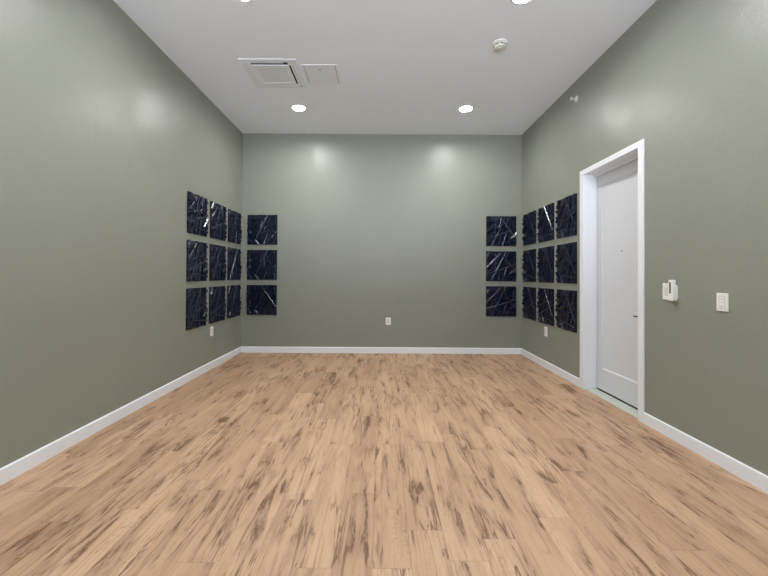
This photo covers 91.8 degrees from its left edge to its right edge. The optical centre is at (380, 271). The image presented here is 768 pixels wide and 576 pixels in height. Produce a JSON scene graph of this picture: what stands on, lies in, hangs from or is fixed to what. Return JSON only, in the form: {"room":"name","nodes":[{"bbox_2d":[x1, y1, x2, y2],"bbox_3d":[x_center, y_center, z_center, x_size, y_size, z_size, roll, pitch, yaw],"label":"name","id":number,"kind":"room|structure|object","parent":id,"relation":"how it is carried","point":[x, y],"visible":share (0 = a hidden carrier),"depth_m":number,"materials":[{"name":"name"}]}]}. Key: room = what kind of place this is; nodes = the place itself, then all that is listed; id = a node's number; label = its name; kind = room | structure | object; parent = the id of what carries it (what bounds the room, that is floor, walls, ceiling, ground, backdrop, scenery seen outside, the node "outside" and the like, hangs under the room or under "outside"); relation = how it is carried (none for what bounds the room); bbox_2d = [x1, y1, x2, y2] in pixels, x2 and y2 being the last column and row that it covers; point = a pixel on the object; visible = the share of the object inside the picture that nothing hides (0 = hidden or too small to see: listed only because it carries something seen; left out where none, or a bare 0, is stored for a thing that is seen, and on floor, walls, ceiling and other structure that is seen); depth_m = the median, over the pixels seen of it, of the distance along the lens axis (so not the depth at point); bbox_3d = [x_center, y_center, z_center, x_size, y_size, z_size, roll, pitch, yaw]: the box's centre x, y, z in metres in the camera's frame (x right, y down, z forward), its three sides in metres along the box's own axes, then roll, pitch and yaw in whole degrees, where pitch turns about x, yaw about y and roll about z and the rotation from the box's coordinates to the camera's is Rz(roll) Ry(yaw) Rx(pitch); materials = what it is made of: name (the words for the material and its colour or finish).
{"room":"studio","nodes":[
{"label":"studio","id":0,"kind":"room"},
{"bbox_2d":[0,0,242,467],"bbox_3d":[-2.441,-0.534,1.991,0.200,3.691,8.564,0,-1,0],"label":"wall","id":1,"kind":"structure","parent":0,"point":[104,138],"depth_m":3.05,"materials":[{"name":"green paint"}]},
{"bbox_2d":[0,347,240,485],"bbox_3d":[-2.344,1.264,2.073,0.015,0.099,8.364,0,-1,0],"label":"baseboard","id":2,"kind":"structure","parent":1,"relation":"attached to","point":[14,469],"depth_m":3.04,"materials":[{"name":"white paint"}]},
{"bbox_2d":[186,287,207,329],"bbox_3d":[-2.325,0.458,4.735,0.036,0.505,0.505,0,-1,0],"label":"tile","id":3,"kind":"structure","parent":1,"relation":"attached to","point":[196,308],"depth_m":4.70,"materials":[{"name":"black stone"}]},
{"bbox_2d":[186,240,208,280],"bbox_3d":[-2.322,-0.132,4.741,0.036,0.505,0.505,0,-1,0],"label":"tile","id":4,"kind":"structure","parent":1,"relation":"attached to","point":[196,252],"depth_m":4.71,"materials":[{"name":"black stone"}]},
{"bbox_2d":[187,191,208,236],"bbox_3d":[-2.318,-0.722,4.747,0.036,0.505,0.505,0,-1,0],"label":"tile","id":5,"kind":"structure","parent":1,"relation":"attached to","point":[197,220],"depth_m":4.71,"materials":[{"name":"black stone"}]},
{"bbox_2d":[209,244,226,280],"bbox_3d":[-2.321,-0.126,5.340,0.036,0.505,0.505,0,-1,0],"label":"tile","id":6,"kind":"structure","parent":1,"relation":"attached to","point":[217,253],"depth_m":5.30,"materials":[{"name":"black stone"}]},
{"bbox_2d":[209,286,226,323],"bbox_3d":[-2.324,0.464,5.334,0.036,0.505,0.505,0,-1,0],"label":"tile","id":7,"kind":"structure","parent":1,"relation":"attached to","point":[217,305],"depth_m":5.30,"materials":[{"name":"black stone"}]},
{"bbox_2d":[210,201,226,240],"bbox_3d":[-2.317,-0.716,5.346,0.036,0.505,0.505,0,-1,0],"label":"tile","id":8,"kind":"structure","parent":1,"relation":"attached to","point":[218,228],"depth_m":5.32,"materials":[{"name":"black stone"}]},
{"bbox_2d":[227,247,241,279],"bbox_3d":[-2.320,-0.120,5.939,0.036,0.505,0.505,0,-1,0],"label":"tile","id":9,"kind":"structure","parent":1,"relation":"attached to","point":[234,268],"depth_m":5.91,"materials":[{"name":"black stone"}]},
{"bbox_2d":[227,285,241,318],"bbox_3d":[-2.323,0.470,5.933,0.036,0.505,0.505,0,-1,0],"label":"tile","id":10,"kind":"structure","parent":1,"relation":"attached to","point":[234,302],"depth_m":5.90,"materials":[{"name":"black stone"}]},
{"bbox_2d":[228,209,241,243],"bbox_3d":[-2.316,-0.710,5.945,0.036,0.505,0.505,0,-1,0],"label":"tile","id":11,"kind":"structure","parent":1,"relation":"attached to","point":[234,218],"depth_m":5.92,"materials":[{"name":"black stone"}]},
{"bbox_2d":[241,134,521,347],"bbox_3d":[0.022,-0.476,6.369,5.111,3.691,0.200,0,-1,0],"label":"wall","id":12,"kind":"structure","parent":0,"point":[372,229],"depth_m":6.27,"materials":[{"name":"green paint"}]},
{"bbox_2d":[246,285,276,314],"bbox_3d":[-1.993,0.475,6.246,0.505,0.505,0.036,0,-1,0],"label":"tile","id":13,"kind":"structure","parent":12,"relation":"attached to","point":[261,299],"depth_m":6.25,"materials":[{"name":"black stone"}]},
{"bbox_2d":[247,250,276,279],"bbox_3d":[-1.989,-0.115,6.252,0.505,0.505,0.036,0,-1,0],"label":"tile","id":14,"kind":"structure","parent":12,"relation":"attached to","point":[261,264],"depth_m":6.25,"materials":[{"name":"black stone"}]},
{"bbox_2d":[247,215,277,244],"bbox_3d":[-1.986,-0.705,6.258,0.505,0.505,0.036,0,-1,0],"label":"tile","id":15,"kind":"structure","parent":12,"relation":"attached to","point":[261,229],"depth_m":6.26,"materials":[{"name":"black stone"}]},
{"bbox_2d":[241,346,520,353],"bbox_3d":[0.011,1.319,6.244,4.681,0.099,0.015,0,-1,0],"label":"baseboard","id":16,"kind":"structure","parent":12,"relation":"attached to","point":[247,349],"depth_m":6.24,"materials":[{"name":"white paint"}]},
{"bbox_2d":[386,318,390,324],"bbox_3d":[0.133,0.833,6.251,0.086,0.122,0.010,0,-1,0],"label":"wall outlet","id":17,"kind":"object","parent":12,"relation":"attached to","point":[388,320],"visible":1,"depth_m":6.25,"materials":[{"name":"beige plastic"}]},
{"bbox_2d":[486,286,516,316],"bbox_3d":[2.028,0.499,6.239,0.505,0.505,0.036,0,-1,0],"label":"tile","id":18,"kind":"structure","parent":12,"relation":"attached to","point":[500,300],"depth_m":6.24,"materials":[{"name":"black stone"}]},
{"bbox_2d":[486,216,516,245],"bbox_3d":[2.035,-0.681,6.251,0.505,0.505,0.036,0,-1,0],"label":"tile","id":19,"kind":"structure","parent":12,"relation":"attached to","point":[500,230],"depth_m":6.25,"materials":[{"name":"black stone"}]},
{"bbox_2d":[486,251,516,280],"bbox_3d":[2.031,-0.091,6.245,0.505,0.505,0.036,0,-1,0],"label":"tile","id":20,"kind":"structure","parent":12,"relation":"attached to","point":[500,265],"depth_m":6.25,"materials":[{"name":"black stone"}]},
{"bbox_2d":[0,352,767,575],"bbox_3d":[0.004,1.387,2.068,5.111,0.120,8.764,0,-1,0],"label":"floor","id":21,"kind":"structure","parent":0,"point":[258,464],"depth_m":2.30,"materials":[{"name":"brown wood"}]},
{"bbox_2d":[113,0,656,134],"bbox_3d":[0.026,-2.429,2.106,5.171,0.170,8.824,0,-1,0],"label":"ceiling","id":22,"kind":"structure","parent":0,"point":[405,66],"depth_m":3.99,"materials":[{"name":"white paint"}]},
{"bbox_2d":[238,58,306,87],"bbox_3d":[-1.251,-2.341,4.420,0.633,0.015,0.632,0,-1,0],"label":"ceiling vent","id":23,"kind":"object","parent":22,"relation":"in","point":[265,73],"visible":1,"depth_m":4.37,"materials":[{"name":"white plastic"}]},
{"bbox_2d":[251,64,296,84],"bbox_3d":[-1.251,-2.340,4.426,0.421,0.013,0.420,0,-1,0],"label":"grille","id":24,"kind":"object","parent":23,"relation":"attached to","point":[266,74],"depth_m":4.41,"materials":[{"name":"grey plastic"}]},
{"bbox_2d":[291,105,305,111],"bbox_3d":[-1.168,-2.344,5.321,0.218,0.021,0.218,0,-1,0],"label":"recessed light","id":25,"kind":"object","parent":22,"relation":"in","point":[299,108],"visible":1,"depth_m":5.34,"materials":[{"name":"white plastic"}]},
{"bbox_2d":[301,64,340,84],"bbox_3d":[-0.694,-2.340,4.432,0.414,0.009,0.443,0,-1,0],"label":"access hatch","id":26,"kind":"object","parent":22,"relation":"attached to","point":[315,74],"visible":1,"depth_m":4.41,"materials":[{"name":"white plastic"}]},
{"bbox_2d":[458,106,473,112],"bbox_3d":[1.222,-2.330,5.317,0.218,0.021,0.218,0,-1,0],"label":"recessed light","id":27,"kind":"object","parent":22,"relation":"in","point":[464,109],"visible":1,"depth_m":5.33,"materials":[{"name":"white plastic"}]},
{"bbox_2d":[492,39,507,50],"bbox_3d":[1.227,-2.311,3.811,0.148,0.057,0.148,0,-1,0],"label":"smoke detector","id":28,"kind":"object","parent":22,"relation":"attached to","point":[500,44],"visible":1,"depth_m":3.78,"materials":[{"name":"white plastic"}]},
{"bbox_2d":[510,0,531,4],"bbox_3d":[1.219,-2.352,3.162,0.218,0.021,0.218,0,-1,0],"label":"recessed light","id":29,"kind":"object","parent":22,"relation":"in","point":[516,2],"visible":1,"depth_m":3.24,"materials":[{"name":"white"}]},
{"bbox_2d":[521,0,767,475],"bbox_3d":[2.470,-0.505,1.983,0.200,3.691,8.564,0,-1,0],"label":"wall","id":30,"kind":"structure","parent":0,"point":[688,79],"depth_m":2.84,"materials":[{"name":"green paint"}]},
{"bbox_2d":[522,287,535,320],"bbox_3d":[2.354,0.497,5.908,0.036,0.505,0.505,0,-1,0],"label":"tile","id":31,"kind":"structure","parent":30,"relation":"attached to","point":[529,293],"depth_m":5.87,"materials":[{"name":"black stone"}]},
{"bbox_2d":[522,249,535,281],"bbox_3d":[2.357,-0.093,5.914,0.036,0.505,0.505,0,-1,0],"label":"tile","id":32,"kind":"structure","parent":30,"relation":"attached to","point":[529,256],"depth_m":5.88,"materials":[{"name":"black stone"}]},
{"bbox_2d":[522,210,535,245],"bbox_3d":[2.361,-0.683,5.920,0.036,0.505,0.505,0,-1,0],"label":"tile","id":33,"kind":"structure","parent":30,"relation":"attached to","point":[529,220],"depth_m":5.89,"materials":[{"name":"black stone"}]},
{"bbox_2d":[537,288,553,325],"bbox_3d":[2.353,0.491,5.319,0.036,0.505,0.505,0,-1,0],"label":"tile","id":34,"kind":"structure","parent":30,"relation":"attached to","point":[545,304],"depth_m":5.28,"materials":[{"name":"black stone"}]},
{"bbox_2d":[537,203,553,242],"bbox_3d":[2.360,-0.689,5.331,0.036,0.505,0.505,0,-1,0],"label":"tile","id":35,"kind":"structure","parent":30,"relation":"attached to","point":[545,225],"depth_m":5.29,"materials":[{"name":"black stone"}]},
{"bbox_2d":[537,246,553,282],"bbox_3d":[2.356,-0.099,5.325,0.036,0.505,0.505,0,-1,0],"label":"tile","id":36,"kind":"structure","parent":30,"relation":"attached to","point":[545,266],"depth_m":5.28,"materials":[{"name":"black stone"}]},
{"bbox_2d":[521,348,579,386],"bbox_3d":[2.357,1.324,5.316,0.015,0.099,1.862,0,-1,0],"label":"baseboard","id":37,"kind":"structure","parent":30,"relation":"attached to","point":[567,376],"depth_m":5.05,"materials":[{"name":"white paint"}]},
{"bbox_2d":[555,193,576,238],"bbox_3d":[2.359,-0.695,4.743,0.036,0.505,0.505,0,-1,0],"label":"tile","id":38,"kind":"structure","parent":30,"relation":"attached to","point":[566,219],"depth_m":4.70,"materials":[{"name":"black stone"}]},
{"bbox_2d":[555,289,576,332],"bbox_3d":[2.352,0.485,4.731,0.036,0.505,0.505,0,-1,0],"label":"tile","id":39,"kind":"structure","parent":30,"relation":"attached to","point":[566,307],"depth_m":4.68,"materials":[{"name":"black stone"}]},
{"bbox_2d":[555,242,576,283],"bbox_3d":[2.356,-0.105,4.737,0.036,0.505,0.505,0,-1,0],"label":"tile","id":40,"kind":"structure","parent":30,"relation":"attached to","point":[566,263],"depth_m":4.69,"materials":[{"name":"black stone"}]},
{"bbox_2d":[580,139,644,422],"bbox_3d":[2.462,0.085,3.865,0.215,2.549,1.064,0,-1,0],"label":"door","id":41,"kind":"structure","parent":30,"relation":"in","point":[612,276],"depth_m":3.99,"materials":[{"name":"white paint"}]},
{"bbox_2d":[663,283,667,299],"bbox_3d":[2.363,0.163,3.056,0.010,0.136,0.116,0,-1,0],"label":"light switch","id":42,"kind":"object","parent":30,"relation":"attached to","point":[665,285],"visible":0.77,"depth_m":3.08,"materials":[{"name":"beige plastic"}]},
{"bbox_2d":[668,285,677,300],"bbox_3d":[2.348,0.169,2.988,0.041,0.128,0.060,0,-1,0],"label":"cradle","id":43,"kind":"object","parent":30,"relation":"attached to","point":[675,288],"visible":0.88,"depth_m":2.96,"materials":[{"name":"beige plastic"}]},
{"bbox_2d":[668,280,675,299],"bbox_3d":[2.343,0.145,2.988,0.026,0.160,0.049,0,-1,0],"label":"handset","id":44,"kind":"object","parent":43,"relation":"in","point":[671,283],"visible":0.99,"depth_m":2.98,"materials":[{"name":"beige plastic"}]},
{"bbox_2d":[643,412,767,492],"bbox_3d":[2.350,1.277,0.603,0.015,0.099,5.438,0,-1,0],"label":"baseboard","id":45,"kind":"structure","parent":30,"relation":"attached to","point":[743,471],"depth_m":2.63,"materials":[{"name":"white paint"}]},
{"bbox_2d":[716,293,728,311],"bbox_3d":[2.361,0.211,2.570,0.011,0.125,0.085,0,-1,0],"label":"switch","id":46,"kind":"object","parent":30,"relation":"attached to","point":[722,299],"visible":1,"depth_m":2.56,"materials":[{"name":"beige plastic"}]}
]}

